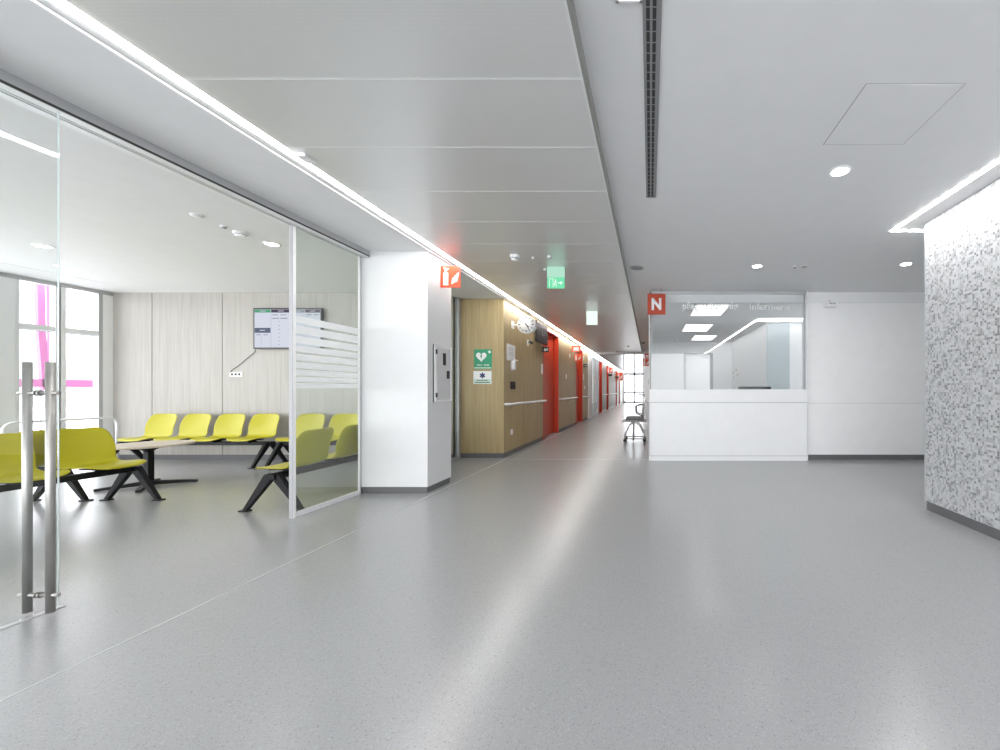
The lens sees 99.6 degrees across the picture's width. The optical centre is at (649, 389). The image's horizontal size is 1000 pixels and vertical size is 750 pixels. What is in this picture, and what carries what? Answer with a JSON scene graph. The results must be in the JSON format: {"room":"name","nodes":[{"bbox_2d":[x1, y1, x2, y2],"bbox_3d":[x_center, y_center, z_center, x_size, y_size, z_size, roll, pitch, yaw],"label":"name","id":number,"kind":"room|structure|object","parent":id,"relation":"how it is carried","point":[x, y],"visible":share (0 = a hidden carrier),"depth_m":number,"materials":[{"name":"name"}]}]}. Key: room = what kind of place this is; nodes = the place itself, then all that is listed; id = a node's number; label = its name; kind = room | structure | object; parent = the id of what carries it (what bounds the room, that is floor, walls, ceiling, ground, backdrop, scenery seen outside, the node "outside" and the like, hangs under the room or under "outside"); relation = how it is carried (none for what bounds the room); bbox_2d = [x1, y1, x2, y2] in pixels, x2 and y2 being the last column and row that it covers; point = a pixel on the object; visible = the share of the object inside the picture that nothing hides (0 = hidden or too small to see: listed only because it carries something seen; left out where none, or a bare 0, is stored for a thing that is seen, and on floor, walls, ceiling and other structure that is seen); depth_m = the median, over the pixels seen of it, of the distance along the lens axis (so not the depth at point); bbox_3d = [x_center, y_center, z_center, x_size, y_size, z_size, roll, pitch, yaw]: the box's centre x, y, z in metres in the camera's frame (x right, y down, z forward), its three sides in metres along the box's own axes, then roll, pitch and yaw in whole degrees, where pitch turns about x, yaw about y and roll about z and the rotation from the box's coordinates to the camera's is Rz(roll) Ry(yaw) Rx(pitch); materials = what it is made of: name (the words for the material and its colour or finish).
{"room":"hospital interior","nodes":[
{"label":"hospital interior","id":0,"kind":"room"},
{"bbox_2d":[0,272,113,466],"bbox_3d":[-9.315,-0.242,0.960,0.130,2.885,11.920,0,0,0],"label":"wall","id":1,"kind":"structure","parent":0,"point":[108,297],"depth_m":6.82,"materials":[{"name":"white paint"}]},
{"bbox_2d":[16,279,60,432],"bbox_3d":[-9.310,-0.260,6.055,0.100,2.720,0.460,0,0,0],"label":"window","id":2,"kind":"structure","parent":1,"relation":"in","point":[52,328],"depth_m":6.09,"materials":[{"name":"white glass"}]},
{"bbox_2d":[60,287,102,428],"bbox_3d":[-9.310,-0.260,6.510,0.100,2.720,0.520,0,0,0],"label":"window","id":3,"kind":"structure","parent":1,"relation":"in","point":[97,332],"depth_m":6.72,"materials":[{"name":"white metal"}]},
{"bbox_2d":[0,97,357,292],"bbox_3d":[-6.480,-1.740,1.000,6.160,0.120,12.000,0,0,0],"label":"ceiling","id":4,"kind":"structure","parent":0,"point":[127,226],"depth_m":4.19,"materials":[{"name":"paint"}]},
{"bbox_2d":[31,244,54,248],"bbox_3d":[-7.080,-1.677,4.670,0.160,0.007,0.160,0,0,0],"label":"recessed light","id":5,"kind":"object","parent":4,"relation":"in","point":[36,245],"visible":1,"depth_m":4.67,"materials":[{"name":"white plastic"}]},
{"bbox_2d":[189,213,204,217],"bbox_3d":[-4.350,-1.670,3.840,0.100,0.020,0.100,0,0,0],"label":"recessed light","id":6,"kind":"object","parent":4,"relation":"attached to","point":[195,215],"visible":1,"depth_m":3.83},
{"bbox_2d":[233,230,248,237],"bbox_3d":[-4.370,-1.657,4.270,0.120,0.045,0.120,0,0,0],"label":"smoke detector","id":7,"kind":"object","parent":4,"relation":"attached to","point":[241,234],"visible":1,"depth_m":4.24,"materials":[{"name":"white plastic"}]},
{"bbox_2d":[262,241,280,246],"bbox_3d":[-4.350,-1.677,4.600,0.160,0.007,0.160,0,0,0],"label":"recessed light","id":8,"kind":"object","parent":4,"relation":"in","point":[263,242],"visible":1,"depth_m":4.60,"materials":[{"name":"white plastic"}]},
{"bbox_2d":[114,293,454,456],"bbox_3d":[-6.480,-0.300,6.980,6.160,3.000,0.160,0,0,0],"label":"wall","id":9,"kind":"structure","parent":0,"point":[175,353],"depth_m":6.90,"materials":[{"name":"brown wood"}]},
{"bbox_2d":[230,372,242,376],"bbox_3d":[-7.118,-0.267,6.893,0.207,0.069,0.014,0,0,0],"label":"wall socket","id":10,"kind":"object","parent":9,"relation":"attached to","point":[232,374],"visible":1,"depth_m":6.89,"materials":[{"name":"white plastic"}]},
{"bbox_2d":[230,308,323,372],"bbox_3d":[-6.410,-0.849,6.860,1.619,1.101,0.080,0,0,0],"label":"television","id":11,"kind":"object","parent":9,"relation":"attached to","point":[270,325],"visible":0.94,"depth_m":6.82,"materials":[{"name":"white plastic"}]},
{"bbox_2d":[119,454,453,459],"bbox_3d":[-6.330,1.157,6.918,5.860,0.085,0.025,0,0,0],"label":"baseboard","id":12,"kind":"structure","parent":9,"relation":"attached to","point":[121,457],"depth_m":6.91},
{"bbox_2d":[0,0,641,371],"bbox_3d":[-1.875,-1.704,16.500,3.091,0.193,43.000,0,0,0],"label":"ceiling","id":13,"kind":"structure","parent":0,"point":[472,125],"depth_m":2.33,"materials":[{"name":"white paint"}]},
{"bbox_2d":[0,68,369,257],"bbox_3d":[-3.325,-1.668,-0.180,0.150,0.264,9.640,0,0,0],"label":"door track","id":14,"kind":"structure","parent":13,"relation":"attached to","point":[13,88],"depth_m":2.62,"materials":[{"name":"metal"}]},
{"bbox_2d":[16,111,60,613],"bbox_3d":[-3.262,-0.178,1.379,0.214,2.733,1.657,0,0,0],"label":"door","id":15,"kind":"structure","parent":14,"relation":"in","point":[27,595],"depth_m":2.13,"materials":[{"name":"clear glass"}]},
{"bbox_2d":[289,225,361,518],"bbox_3d":[-3.349,-0.169,4.185,0.038,2.738,0.910,0,0,0],"label":"glass partition","id":16,"kind":"structure","parent":14,"relation":"in","point":[293,319],"depth_m":3.97,"materials":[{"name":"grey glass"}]},
{"bbox_2d":[295,153,316,163],"bbox_3d":[-2.376,-1.599,2.760,0.072,0.022,0.100,0,0,0],"label":"recessed light","id":17,"kind":"object","parent":13,"relation":"in","point":[304,157],"visible":1,"depth_m":2.74,"materials":[{"name":"white plastic"}]},
{"bbox_2d":[51,0,623,372],"bbox_3d":[-2.447,-1.626,16.250,0.053,0.038,42.500,0,0,0],"label":"recessed light","id":18,"kind":"object","parent":13,"relation":"in","point":[63,4],"visible":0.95,"depth_m":2.32,"materials":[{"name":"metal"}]},
{"bbox_2d":[510,254,519,261],"bbox_3d":[-1.620,-1.580,4.800,0.110,0.060,0.110,0,0,0],"label":"smoke detector","id":19,"kind":"object","parent":13,"relation":"attached to","point":[514,257],"visible":1,"depth_m":4.76,"materials":[{"name":"white plastic"}]},
{"bbox_2d":[547,267,564,288],"bbox_3d":[-1.235,-1.472,5.250,0.224,0.275,0.050,0,0,0],"label":"exit sign","id":20,"kind":"object","parent":13,"relation":"hanging from","point":[555,275],"visible":1,"depth_m":5.24,"materials":[{"name":"green plastic"}]},
{"bbox_2d":[586,311,597,324],"bbox_3d":[-1.190,-1.472,8.200,0.224,0.275,0.050,0,0,0],"label":"exit sign","id":21,"kind":"object","parent":13,"relation":"hanging from","point":[591,316],"visible":1,"depth_m":8.19,"materials":[{"name":"white plastic"}]},
{"bbox_2d":[0,403,999,749],"bbox_3d":[-1.700,1.275,16.650,15.800,0.150,43.300,0,0,0],"label":"floor","id":22,"kind":"structure","parent":0,"point":[578,589],"depth_m":2.18,"materials":[{"name":"rubber"}]},
{"bbox_2d":[0,276,15,432],"bbox_3d":[-9.300,-0.210,5.732,0.120,2.820,0.195,0,0,0],"label":"column","id":23,"kind":"structure","parent":22,"relation":"on","point":[7,285],"depth_m":5.76,"materials":[{"name":"paint"}]},
{"bbox_2d":[0,605,65,629],"bbox_3d":[-3.262,1.199,-1.390,0.040,0.006,7.220,0,0,0],"label":"trim","id":24,"kind":"structure","parent":22,"relation":"on","point":[59,606],"depth_m":2.08,"materials":[{"name":"silver metal"}]},
{"bbox_2d":[17,428,93,501],"bbox_3d":[-6.388,0.799,3.200,0.660,0.802,2.360,0,0,0],"label":"bench","id":25,"kind":"object","parent":22,"relation":"on","point":[38,435],"visible":0.23,"depth_m":4.14,"materials":[{"name":"yellow plastic"}]},
{"bbox_2d":[0,417,118,458],"bbox_3d":[-8.900,0.818,6.090,0.100,0.764,1.280,0,0,0],"label":"guard rail","id":26,"kind":"object","parent":22,"relation":"on","point":[3,429],"visible":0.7,"depth_m":6.28,"materials":[{"name":"metal"}]},
{"bbox_2d":[0,427,165,500],"bbox_3d":[-5.632,0.799,3.275,0.660,0.802,2.260,0,0,0],"label":"bench","id":27,"kind":"object","parent":22,"relation":"on","point":[93,449],"visible":0.78,"depth_m":4.07,"materials":[{"name":"yellow plastic"}]},
{"bbox_2d":[93,440,197,492],"bbox_3d":[-6.240,0.934,4.980,0.776,0.532,0.776,0,0,0],"label":"coffee table","id":28,"kind":"object","parent":22,"relation":"on","point":[148,448],"visible":0.87,"depth_m":4.95,"materials":[{"name":"brown wood"}]},
{"bbox_2d":[116,414,288,468],"bbox_3d":[-7.270,0.799,6.422,2.430,0.802,0.660,0,0,0],"label":"bench","id":29,"kind":"object","parent":22,"relation":"on","point":[160,427],"visible":0.94,"depth_m":6.63,"materials":[{"name":"yellow plastic"}]},
{"bbox_2d":[238,424,357,511],"bbox_3d":[-3.718,0.799,5.000,0.660,0.802,2.210,0,0,0],"label":"bench","id":30,"kind":"object","parent":22,"relation":"on","point":[312,446],"visible":0.47,"depth_m":4.13,"materials":[{"name":"yellow plastic"}]},
{"bbox_2d":[0,406,615,701],"bbox_3d":[-2.506,1.200,16.450,0.011,0.003,42.900,0,0,0],"label":"trim","id":31,"kind":"structure","parent":22,"relation":"on","point":[615,406],"depth_m":2.18,"materials":[{"name":"metal"}]},
{"bbox_2d":[265,414,357,465],"bbox_3d":[-4.800,0.799,6.422,2.290,0.802,0.660,0,0,0],"label":"bench","id":32,"kind":"object","parent":22,"relation":"on","point":[304,422],"visible":0.24,"depth_m":6.66,"materials":[{"name":"yellow plastic"}]},
{"bbox_2d":[362,477,449,492],"bbox_3d":[-2.974,1.163,4.915,0.763,0.075,0.526,0,0,0],"label":"baseboard","id":33,"kind":"structure","parent":22,"relation":"on","point":[446,481],"depth_m":4.65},
{"bbox_2d":[362,251,450,486],"bbox_3d":[-2.970,-0.253,4.915,0.780,2.755,0.550,0,0,0],"label":"pillar","id":34,"kind":"structure","parent":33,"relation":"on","point":[406,435],"depth_m":4.64,"materials":[{"name":"paint"}]},
{"bbox_2d":[433,344,451,401],"bbox_3d":[-2.565,-0.202,4.960,0.030,0.690,0.400,0,0,0],"label":"electrical panel","id":35,"kind":"object","parent":34,"relation":"attached to","point":[442,355],"visible":1,"depth_m":4.93,"materials":[{"name":"grey metal"}]},
{"bbox_2d":[440,266,460,287],"bbox_3d":[-2.458,-1.395,4.928,0.245,0.265,0.015,0,0,0],"label":"fire sign","id":36,"kind":"object","parent":34,"relation":"attached to","point":[450,276],"visible":1,"depth_m":4.92,"materials":[{"name":"red plastic"}]},
{"bbox_2d":[622,394,645,441],"bbox_3d":[-0.370,0.647,9.450,0.560,1.105,0.526,0,0,0],"label":"chair","id":37,"kind":"object","parent":22,"relation":"on","point":[633,419],"visible":1,"depth_m":9.25,"materials":[{"name":"grey plastic"}]},
{"bbox_2d":[626,416,642,419],"bbox_3d":[-0.360,0.665,9.450,0.400,0.080,0.420,0,0,0],"label":"cushion","id":38,"kind":"object","parent":37,"relation":"on","point":[628,417],"depth_m":9.25,"materials":[{"name":"grey fabric"}]},
{"bbox_2d":[650,389,806,460],"bbox_3d":[1.329,0.594,6.920,2.674,1.212,0.300,0,0,0],"label":"reception counter","id":39,"kind":"object","parent":22,"relation":"on","point":[686,424],"depth_m":6.77,"materials":[{"name":"white laminate"}]},
{"bbox_2d":[650,291,807,388],"bbox_3d":[1.337,-0.846,6.825,2.682,1.668,0.090,0,0,0],"label":"window","id":40,"kind":"structure","parent":39,"relation":"on","point":[805,293],"depth_m":6.80,"materials":[{"name":"clear glass"}]},
{"bbox_3d":[1.400,0.825,7.450,2.200,0.750,0.660,0,0,0],"label":"desk","id":41,"kind":"object","parent":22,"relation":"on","visible":0},
{"bbox_2d":[738,387,770,388],"bbox_3d":[1.920,0.194,7.340,0.596,0.512,0.240,0,0,0],"label":"monitor","id":42,"kind":"object","parent":41,"relation":"on","point":[738,387],"visible":0.12,"depth_m":7.32,"materials":[{"name":"black plastic"}]},
{"bbox_2d":[461,299,622,452],"bbox_3d":[-2.985,-1.225,22.530,0.810,4.850,30.940,0,0,0],"label":"wall","id":43,"kind":"structure","parent":0,"point":[487,423],"depth_m":7.19,"materials":[{"name":"brown wood"}]},
{"bbox_2d":[451,298,460,460],"bbox_3d":[-3.370,-0.205,6.125,0.060,2.810,1.870,0,0,0],"label":"window","id":44,"kind":"structure","parent":43,"relation":"in","point":[457,300],"depth_m":6.98,"materials":[{"name":"grey metal"}]},
{"bbox_2d":[473,371,491,383],"bbox_3d":[-2.955,-0.220,7.056,0.320,0.228,0.009,0,0,0],"label":"sign","id":45,"kind":"object","parent":43,"relation":"attached to","point":[479,377],"visible":1,"depth_m":7.05,"materials":[{"name":"white"}]},
{"bbox_2d":[474,349,491,368],"bbox_3d":[-2.947,-0.543,7.055,0.316,0.350,0.010,0,0,0],"label":"sign","id":46,"kind":"object","parent":43,"relation":"attached to","point":[482,358],"visible":1,"depth_m":7.05,"materials":[{"name":"green plastic"}]},
{"bbox_2d":[507,343,514,360],"bbox_3d":[-2.573,-0.690,7.415,0.014,0.300,0.430,0,0,0],"label":"holder","id":47,"kind":"object","parent":43,"relation":"attached to","point":[510,348],"visible":0.87,"depth_m":7.36,"materials":[{"name":"metal"}]},
{"bbox_2d":[510,382,515,388],"bbox_3d":[-2.562,-0.085,7.480,0.037,0.140,0.200,0,0,0],"label":"light switch","id":48,"kind":"object","parent":43,"relation":"attached to","point":[512,384],"visible":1,"depth_m":7.43,"materials":[{"name":"black plastic"}]},
{"bbox_2d":[511,360,517,371],"bbox_3d":[-2.522,-0.456,7.460,0.116,0.221,0.100,0,0,0],"label":"soap dispenser","id":49,"kind":"object","parent":43,"relation":"attached to","point":[513,363],"visible":1,"depth_m":7.42,"materials":[{"name":"white plastic"}]},
{"bbox_2d":[511,361,515,369],"bbox_3d":[-2.545,-0.455,7.460,0.070,0.160,0.090,0,0,0],"label":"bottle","id":50,"kind":"object","parent":49,"relation":"on","point":[513,363],"depth_m":7.42,"materials":[{"name":"white plastic"}]},
{"bbox_2d":[461,417,586,457],"bbox_3d":[-2.987,1.157,11.838,0.785,0.085,9.525,0,0,0],"label":"baseboard","id":51,"kind":"structure","parent":43,"relation":"attached to","point":[463,455],"depth_m":7.08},
{"bbox_2d":[511,315,536,333],"bbox_3d":[-2.359,-1.220,7.498,0.442,0.336,0.128,0,0,0],"label":"wall clock","id":52,"kind":"object","parent":43,"relation":"attached to","point":[526,324],"visible":1,"depth_m":7.44,"materials":[{"name":"white plastic"}]},
{"bbox_2d":[504,400,546,407],"bbox_3d":[-2.527,0.283,8.355,0.106,0.098,2.572,0,0,0],"label":"handrail","id":53,"kind":"object","parent":43,"relation":"attached to","point":[543,401],"visible":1,"depth_m":7.96,"materials":[{"name":"white metal"}]},
{"bbox_2d":[535,320,547,345],"bbox_3d":[-2.549,-1.320,9.375,0.062,0.460,0.950,0,0,0],"label":"television","id":54,"kind":"object","parent":43,"relation":"attached to","point":[541,332],"visible":0.99,"depth_m":9.29,"materials":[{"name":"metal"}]},
{"bbox_2d":[542,347,548,351],"bbox_3d":[-2.505,-0.970,9.599,0.150,0.130,0.014,0,0,0],"label":"number sign","id":55,"kind":"object","parent":43,"relation":"attached to","point":[544,349],"visible":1,"depth_m":9.60,"materials":[{"name":"black plastic"}]},
{"bbox_2d":[543,324,558,439],"bbox_3d":[-2.678,-0.205,10.480,0.204,2.810,1.640,0,0,0],"label":"door","id":56,"kind":"structure","parent":43,"relation":"in","point":[551,358],"depth_m":11.02,"materials":[{"name":"red paint"}]},
{"bbox_2d":[559,397,577,401],"bbox_3d":[-2.527,0.283,12.590,0.106,0.098,2.562,0,0,0],"label":"handrail","id":57,"kind":"object","parent":43,"relation":"attached to","point":[570,398],"visible":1,"depth_m":12.22,"materials":[{"name":"white metal"}]},
{"bbox_2d":[572,346,579,351],"bbox_3d":[-2.440,-1.360,13.198,0.280,0.200,0.015,0,0,0],"label":"fire sign","id":58,"kind":"object","parent":43,"relation":"attached to","point":[574,348],"visible":1,"depth_m":13.19,"materials":[{"name":"plastic"}]},
{"bbox_2d":[574,354,580,360],"bbox_3d":[-2.455,-1.105,13.598,0.250,0.230,0.015,0,0,0],"label":"fire sign","id":59,"kind":"object","parent":43,"relation":"attached to","point":[577,357],"visible":1,"depth_m":13.59,"materials":[{"name":"red plastic"}]},
{"bbox_2d":[575,344,582,423],"bbox_3d":[-2.678,-0.205,14.610,0.204,2.810,1.380,0,0,0],"label":"door","id":60,"kind":"structure","parent":43,"relation":"in","point":[579,364],"depth_m":15.25,"materials":[{"name":"red paint"}]},
{"bbox_2d":[592,355,598,416],"bbox_3d":[-2.670,-0.205,18.750,0.220,2.810,2.300,0,0,0],"label":"window","id":61,"kind":"structure","parent":43,"relation":"in","point":[595,360],"depth_m":19.05,"materials":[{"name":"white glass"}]},
{"bbox_2d":[599,358,601,411],"bbox_3d":[-2.678,-0.205,20.850,0.204,2.810,1.300,0,0,0],"label":"door","id":62,"kind":"structure","parent":43,"relation":"in","point":[600,360],"depth_m":21.45,"materials":[{"name":"red paint"}]},
{"bbox_2d":[606,363,608,409],"bbox_3d":[-2.678,-0.205,24.300,0.204,2.810,1.200,0,0,0],"label":"door","id":63,"kind":"structure","parent":43,"relation":"in","point":[607,364],"depth_m":24.85,"materials":[{"name":"red paint"}]},
{"bbox_2d":[607,367,612,372],"bbox_3d":[-2.415,-1.185,23.998,0.330,0.330,0.015,0,0,0],"label":"fire sign","id":64,"kind":"object","parent":43,"relation":"attached to","point":[609,369],"visible":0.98,"depth_m":23.99,"materials":[{"name":"red plastic"}]},
{"bbox_2d":[615,369,616,405],"bbox_3d":[-2.678,-0.205,30.600,0.204,2.810,1.200,0,0,0],"label":"door","id":65,"kind":"structure","parent":43,"relation":"in","point":[616,369],"depth_m":31.15,"materials":[{"name":"red paint"}]},
{"bbox_2d":[617,372,622,379],"bbox_3d":[-2.365,-1.075,31.498,0.430,0.650,0.015,0,0,0],"label":"fire sign","id":66,"kind":"object","parent":43,"relation":"attached to","point":[620,374],"visible":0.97,"depth_m":31.50,"materials":[{"name":"red plastic"}]},
{"bbox_2d":[587,351,591,418],"bbox_3d":[-2.665,-0.205,17.100,0.230,2.810,1.000,0,0,0],"label":"column corridor","id":67,"kind":"structure","parent":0,"point":[589,354],"depth_m":16.86,"materials":[{"name":"white paint"}]},
{"bbox_2d":[590,350,648,354],"bbox_3d":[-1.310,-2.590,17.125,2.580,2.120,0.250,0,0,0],"label":"beam","id":68,"kind":"structure","parent":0,"point":[643,352],"depth_m":17.00,"materials":[{"name":"metal"}]},
{"bbox_2d":[623,292,651,459],"bbox_3d":[-1.330,-1.225,22.465,2.740,4.850,31.270,0,0,0],"label":"wall","id":69,"kind":"structure","parent":0,"point":[646,369],"depth_m":37.90,"materials":[{"name":"white paint"}]},
{"bbox_2d":[29,0,621,371],"bbox_3d":[-2.507,-1.629,16.250,0.066,0.032,42.500,0,0,0],"label":"trim","id":70,"kind":"structure","parent":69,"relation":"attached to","point":[51,5],"depth_m":2.33,"materials":[{"name":"paint"}]},
{"bbox_2d":[624,355,642,402],"bbox_3d":[-1.535,-1.145,38.000,1.830,4.710,0.100,0,0,0],"label":"window","id":71,"kind":"structure","parent":69,"relation":"in","point":[634,373],"depth_m":37.95,"materials":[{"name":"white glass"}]},
{"bbox_2d":[643,359,648,365],"bbox_3d":[-0.145,-1.020,14.799,0.250,0.260,0.015,0,0,0],"label":"fire sign","id":72,"kind":"object","parent":69,"relation":"attached to","point":[645,361],"visible":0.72,"depth_m":14.79,"materials":[{"name":"red plastic"}]},
{"bbox_2d":[652,342,731,388],"bbox_3d":[3.120,-0.300,12.675,6.160,3.000,0.150,0,0,0],"label":"wall","id":73,"kind":"structure","parent":0,"point":[667,357],"depth_m":12.60,"materials":[{"name":"white paint"}]},
{"bbox_2d":[684,353,712,388],"bbox_3d":[1.520,0.020,12.565,0.920,2.360,0.110,0,0,0],"label":"door","id":74,"kind":"structure","parent":73,"relation":"in","point":[698,367],"depth_m":12.58,"materials":[{"name":"white laminate"}]},
{"bbox_2d":[732,323,801,388],"bbox_3d":[4.390,-0.160,10.750,3.620,2.720,3.700,0,0,0],"label":"wall","id":75,"kind":"structure","parent":0,"point":[749,352],"depth_m":9.60,"materials":[{"name":"white paint"}]},
{"bbox_2d":[767,323,789,388],"bbox_3d":[2.850,-0.165,8.886,0.500,2.630,0.027,0,0,0],"label":"glass panel","id":76,"kind":"object","parent":75,"relation":"attached to","point":[778,334],"visible":0.56,"depth_m":8.87,"materials":[{"name":"glass"}]},
{"bbox_2d":[574,0,999,349],"bbox_3d":[2.935,-1.740,6.000,6.530,0.120,22.000,0,0,0],"label":"ceiling","id":77,"kind":"structure","parent":0,"point":[752,93],"depth_m":2.67,"materials":[{"name":"paint"}]},
{"bbox_2d":[616,0,641,2],"bbox_3d":[-0.090,-1.678,1.210,0.110,0.010,1.040,0,0,0],"label":"recessed light","id":78,"kind":"object","parent":77,"relation":"in","point":[617,1],"visible":1,"depth_m":1.72,"materials":[{"name":"metal"}]},
{"bbox_2d":[630,266,643,269],"bbox_3d":[-0.180,-1.675,5.500,0.200,0.009,0.200,0,0,0],"label":"ceiling speaker","id":79,"kind":"object","parent":77,"relation":"attached to","point":[631,267],"visible":1,"depth_m":5.49,"materials":[{"name":"metal"}]},
{"bbox_2d":[631,267,642,269],"bbox_3d":[-0.180,-1.674,5.500,0.160,0.001,0.160,0,0,0],"label":"grille","id":80,"kind":"object","parent":79,"relation":"attached to","point":[634,268],"depth_m":5.51,"materials":[{"name":"grey metal"}]},
{"bbox_2d":[642,0,661,197],"bbox_3d":[0.009,-1.679,1.840,0.085,0.010,3.280,0,0,0],"label":"ceiling vent","id":81,"kind":"object","parent":77,"relation":"in","point":[652,9],"visible":1,"depth_m":2.18,"materials":[{"name":"grey metal"}]},
{"bbox_2d":[647,289,665,314],"bbox_3d":[0.108,-1.468,6.659,0.300,0.424,0.026,0,0,0],"label":"letter sign","id":82,"kind":"object","parent":77,"relation":"hanging from","point":[656,303],"visible":1,"depth_m":6.65,"materials":[{"name":"red plastic"}]},
{"bbox_2d":[751,264,762,267],"bbox_3d":[1.450,-1.677,5.420,0.160,0.007,0.160,0,0,0],"label":"recessed light","id":83,"kind":"object","parent":77,"relation":"in","point":[755,265],"visible":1,"depth_m":5.42,"materials":[{"name":"white plastic"}]},
{"bbox_2d":[829,165,851,176],"bbox_3d":[1.458,-1.677,3.070,0.160,0.007,0.160,0,0,0],"label":"recessed light","id":84,"kind":"object","parent":77,"relation":"in","point":[838,171],"visible":1,"depth_m":3.06,"materials":[{"name":"white plastic"}]},
{"bbox_2d":[823,83,965,144],"bbox_3d":[1.458,-1.679,2.465,0.548,0.005,0.548,0,0,0],"label":"access hatch","id":85,"kind":"object","parent":77,"relation":"attached to","point":[881,113],"visible":1,"depth_m":2.41,"materials":[{"name":"paint"}]},
{"bbox_2d":[899,262,912,265],"bbox_3d":[3.410,-1.677,5.330,0.160,0.007,0.160,0,0,0],"label":"recessed light","id":86,"kind":"object","parent":77,"relation":"in","point":[905,263],"visible":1,"depth_m":5.33,"materials":[{"name":"white plastic"}]},
{"bbox_2d":[890,158,999,231],"bbox_3d":[3.568,-1.693,-0.385,2.064,0.034,9.230,0,0,0],"label":"recessed light","id":87,"kind":"object","parent":77,"relation":"in","point":[998,160],"visible":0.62,"depth_m":3.45,"materials":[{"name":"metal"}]},
{"bbox_2d":[652,292,923,341],"bbox_3d":[3.120,-1.650,9.735,6.160,0.300,5.730,0,0,0],"label":"ceiling","id":88,"kind":"structure","parent":0,"point":[668,327],"depth_m":7.55,"materials":[{"name":"paint"}]},
{"bbox_2d":[682,324,713,331],"bbox_3d":[1.130,-1.497,9.650,0.640,0.014,1.100,0,0,0],"label":"recessed light","id":89,"kind":"object","parent":88,"relation":"in","point":[688,327],"visible":0.99,"depth_m":9.55,"materials":[{"name":"plastic"}]},
{"bbox_2d":[683,325,711,330],"bbox_3d":[1.130,-1.495,9.650,0.620,0.006,1.080,0,0,0],"label":"diffuser","id":90,"kind":"object","parent":89,"relation":"attached to","point":[687,327],"depth_m":9.55,"materials":[{"name":"white plastic"}]},
{"bbox_2d":[691,335,717,339],"bbox_3d":[1.535,-1.497,11.475,0.630,0.014,1.050,0,0,0],"label":"recessed light","id":91,"kind":"object","parent":88,"relation":"in","point":[696,337],"visible":1,"depth_m":11.37,"materials":[{"name":"plastic"}]},
{"bbox_2d":[690,304,730,315],"bbox_3d":[1.110,-1.497,7.515,0.620,0.014,1.070,0,0,0],"label":"recessed light","id":92,"kind":"object","parent":88,"relation":"in","point":[705,312],"visible":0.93,"depth_m":7.60,"materials":[{"name":"plastic"}]},
{"bbox_2d":[723,321,754,341],"bbox_3d":[3.631,-1.513,10.580,2.738,0.034,3.840,0,0,0],"label":"recessed light","id":93,"kind":"object","parent":88,"relation":"in","point":[753,321],"visible":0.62,"depth_m":10.06,"materials":[{"name":"plastic"}]},
{"bbox_2d":[802,303,923,460],"bbox_3d":[4.436,-0.300,6.905,3.529,3.000,0.230,0,0,0],"label":"wall","id":94,"kind":"structure","parent":0,"point":[865,391],"depth_m":6.90,"materials":[{"name":"white paint"}]},
{"bbox_2d":[824,300,837,307],"bbox_3d":[3.058,-1.478,6.798,0.195,0.155,0.203,0,0,0],"label":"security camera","id":95,"kind":"object","parent":94,"relation":"attached to","point":[829,304],"visible":1,"depth_m":6.71,"materials":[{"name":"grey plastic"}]},
{"bbox_2d":[808,455,923,459],"bbox_3d":[4.441,1.157,6.910,3.518,0.085,0.011,0,0,0],"label":"baseboard","id":96,"kind":"structure","parent":94,"relation":"attached to","point":[810,457],"depth_m":6.90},
{"bbox_2d":[926,179,999,529],"bbox_3d":[4.485,-0.282,-0.487,3.430,2.784,9.025,0,0,0],"label":"wall","id":97,"kind":"structure","parent":0,"point":[963,242],"depth_m":3.51,"materials":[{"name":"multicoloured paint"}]},
{"bbox_2d":[924,223,925,508],"bbox_3d":[2.772,-0.237,4.026,0.012,2.874,0.012,0,0,0],"label":"trim","id":98,"kind":"structure","parent":97,"relation":"attached to","point":[925,223],"depth_m":4.02,"materials":[{"name":"metal"}]},
{"bbox_2d":[927,501,999,540],"bbox_3d":[4.490,1.154,-0.494,3.420,0.092,9.012,0,0,0],"label":"baseboard","id":99,"kind":"structure","parent":97,"relation":"attached to","point":[992,532],"depth_m":3.52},
{"label":"outside","id":100,"kind":"structure","parent":0,"visible":0},
{"bbox_2d":[39,392,92,429],"bbox_3d":[-9.900,0.665,6.500,0.040,1.270,5.000,0,0,0],"label":"balcony railing","id":101,"kind":"object","parent":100,"point":[40,397],"visible":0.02,"depth_m":6.50,"materials":[{"name":"metal"}]},
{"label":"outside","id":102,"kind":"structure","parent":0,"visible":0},
{"bbox_2d":[20,356,92,407],"bbox_3d":[-225.000,-7.218,116.000,150.000,22.837,312.000,0,0,0],"label":"building","id":103,"kind":"structure","parent":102,"point":[75,370],"depth_m":139.93,"materials":[{"name":"white"}]},
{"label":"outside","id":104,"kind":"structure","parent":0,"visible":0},
{"bbox_2d":[20,284,92,389],"bbox_3d":[-10.210,-0.800,7.000,0.060,4.400,4.000,0,0,0],"label":"steel frame","id":105,"kind":"object","parent":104,"point":[41,304],"visible":0.24,"depth_m":6.70,"materials":[{"name":"pink metal"}]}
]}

